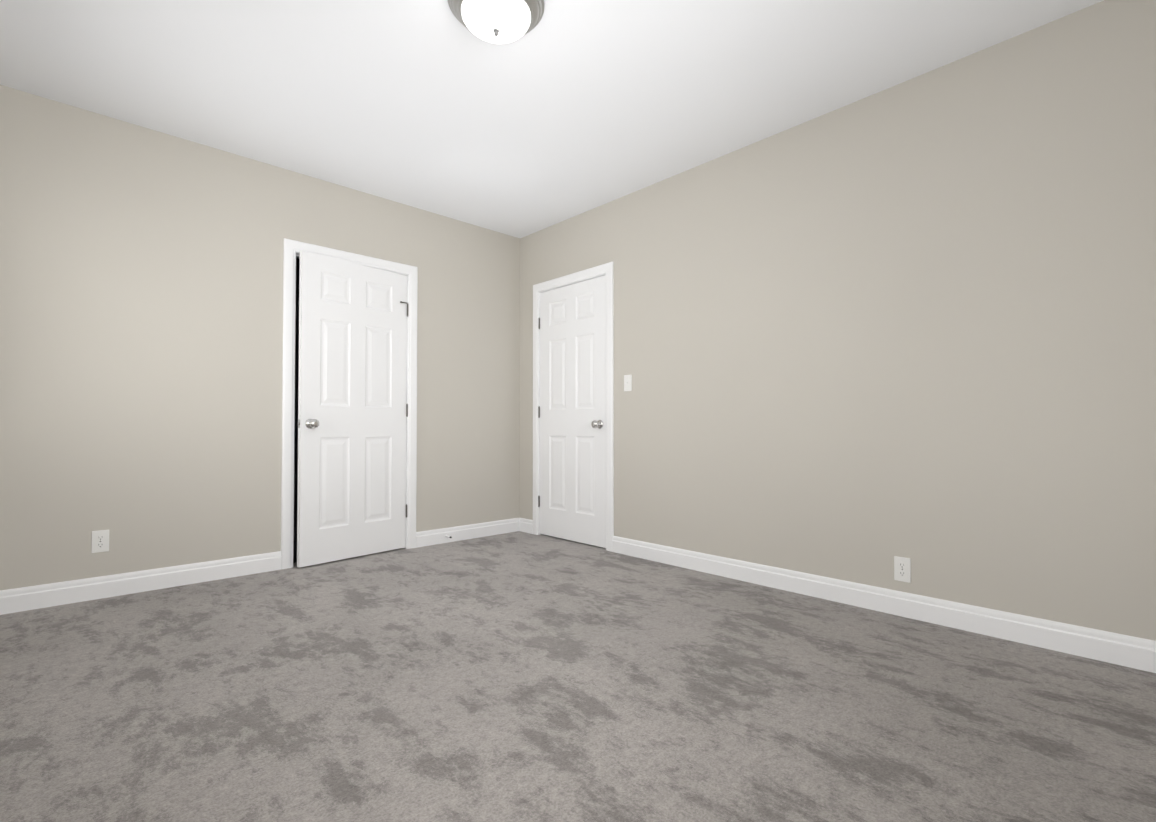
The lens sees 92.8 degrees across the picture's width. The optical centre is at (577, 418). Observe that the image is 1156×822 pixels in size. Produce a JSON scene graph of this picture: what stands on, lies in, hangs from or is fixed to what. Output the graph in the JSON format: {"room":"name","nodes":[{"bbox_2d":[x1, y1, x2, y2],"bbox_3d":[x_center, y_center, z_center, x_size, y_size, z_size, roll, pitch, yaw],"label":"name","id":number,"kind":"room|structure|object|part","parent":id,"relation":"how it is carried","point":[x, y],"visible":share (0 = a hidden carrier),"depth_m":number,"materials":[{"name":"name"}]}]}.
{"room":"empty bedroom","nodes":[
{"label":"empty bedroom","id":0,"kind":"room"},
{"bbox_2d":[0,85,519,589],"bbox_3d":[-1.866,-0.323,3.644,3.616,2.574,0.120,1,-1,-43],"label":"wall","id":1,"kind":"structure","parent":0,"point":[140,333],"depth_m":3.15,"materials":[{"name":"paint"}]},
{"bbox_2d":[91,530,108,552],"bbox_3d":[-2.527,0.652,2.912,0.071,0.116,0.007,1,-1,-43],"label":"electrical outlet","id":2,"kind":"object","parent":1,"relation":"attached to","point":[100,541],"visible":1,"depth_m":2.91,"materials":[{"name":"white plastic"}]},
{"bbox_2d":[0,551,280,614],"bbox_3d":[-2.457,0.895,2.969,1.558,0.114,0.016,1,-1,-43],"label":"baseboard","id":3,"kind":"structure","parent":1,"relation":"attached to","point":[14,600],"depth_m":2.99,"materials":[{"name":"white paint"}]},
{"bbox_2d":[281,238,417,568],"bbox_3d":[-1.596,-0.092,3.884,0.926,2.120,0.137,1,-1,-43],"label":"door frame","id":4,"kind":"structure","parent":1,"relation":"attached to","point":[292,248],"depth_m":3.58,"materials":[{"name":"white paint"}]},
{"bbox_2d":[297,251,407,567],"bbox_3d":[-1.541,-0.059,3.826,0.184,2.028,0.785,-1,-1,40],"label":"door","id":5,"kind":"structure","parent":1,"relation":"in","point":[352,416],"depth_m":3.77,"materials":[{"name":"white paint"}]},
{"bbox_3d":[-1.746,0.036,3.575,0.184,0.066,0.066,-1,-1,40],"label":"knob","id":6,"kind":"part","parent":5,"relation":"part of","materials":[{"name":"silver metal"}]},
{"bbox_3d":[-1.305,-0.064,4.098,0.042,1.604,0.066,-1,-1,40],"label":"hinge arm","id":7,"kind":"part","parent":5,"relation":"part of"},
{"bbox_2d":[416,518,523,547],"bbox_3d":[-0.863,0.922,4.479,0.982,0.114,0.016,1,-1,-43],"label":"baseboard","id":8,"kind":"structure","parent":1,"relation":"attached to","point":[458,533],"depth_m":4.45,"materials":[{"name":"white paint"}]},
{"bbox_2d":[293,258,299,562],"bbox_3d":[-1.919,-0.226,4.226,1.600,2.500,0.800,1,-1,-43],"label":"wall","id":9,"kind":"structure","parent":0,"point":[296,412],"depth_m":4.39,"materials":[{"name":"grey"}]},
{"bbox_2d":[0,0,1102,237],"bbox_3d":[-0.310,-1.677,2.113,3.736,0.080,4.516,1,-1,-43],"label":"ceiling","id":10,"kind":"structure","parent":0,"point":[562,110],"depth_m":2.63,"materials":[{"name":"paint"}]},
{"bbox_2d":[448,0,543,43],"bbox_3d":[-0.321,-1.568,2.162,0.376,0.135,0.376,1,-1,-43],"label":"lamp","id":11,"kind":"object","parent":10,"relation":"attached to","point":[499,21],"visible":1,"depth_m":2.13,"materials":[{"name":"white glass"}]},
{"bbox_2d":[0,531,1155,821],"bbox_3d":[-0.310,0.962,2.068,3.736,0.050,4.516,1,-1,-43],"label":"floor","id":12,"kind":"structure","parent":0,"point":[516,677],"depth_m":1.79,"materials":[{"name":"carpet"}]},
{"bbox_2d":[520,0,1155,640],"bbox_3d":[1.002,-0.328,3.334,0.120,2.574,4.516,1,-1,-43],"label":"wall","id":13,"kind":"structure","parent":0,"point":[866,340],"depth_m":2.60,"materials":[{"name":"paint"}]},
{"bbox_2d":[538,275,605,547],"bbox_3d":[-0.044,-0.049,4.373,0.184,2.028,0.785,1,-1,-43],"label":"door","id":14,"kind":"structure","parent":13,"relation":"in","point":[572,417],"depth_m":4.33,"materials":[{"name":"white paint"}]},
{"bbox_3d":[-0.316,-0.051,4.647,0.042,1.598,0.012,1,-1,-43],"label":"hinge arm","id":15,"kind":"part","parent":14,"relation":"part of"},
{"bbox_3d":[0.178,0.046,4.136,0.184,0.066,0.066,1,-1,-43],"label":"knob","id":16,"kind":"part","parent":14,"relation":"part of","materials":[{"name":"silver metal"}]},
{"bbox_2d":[533,261,613,551],"bbox_3d":[-0.020,-0.083,4.396,0.137,2.120,0.926,1,-1,-43],"label":"door frame","id":17,"kind":"structure","parent":13,"relation":"attached to","point":[607,269],"depth_m":4.12,"materials":[{"name":"white paint"}]},
{"bbox_2d":[624,375,631,390],"bbox_3d":[0.350,-0.251,3.919,0.019,0.116,0.071,1,-1,-43],"label":"light switch","id":18,"kind":"object","parent":13,"relation":"attached to","point":[627,382],"visible":1,"depth_m":3.92,"materials":[{"name":"white plastic"}]},
{"bbox_2d":[612,536,1155,672],"bbox_3d":[1.329,0.894,2.869,0.016,0.114,3.122,1,-1,-43],"label":"baseboard","id":19,"kind":"structure","parent":13,"relation":"attached to","point":[1117,649],"depth_m":2.55,"materials":[{"name":"white paint"}]},
{"bbox_2d":[894,556,910,582],"bbox_3d":[1.556,0.725,2.639,0.007,0.116,0.071,1,-1,-43],"label":"electrical outlet","id":20,"kind":"object","parent":13,"relation":"attached to","point":[902,569],"visible":1,"depth_m":2.64,"materials":[{"name":"white plastic"}]}
]}

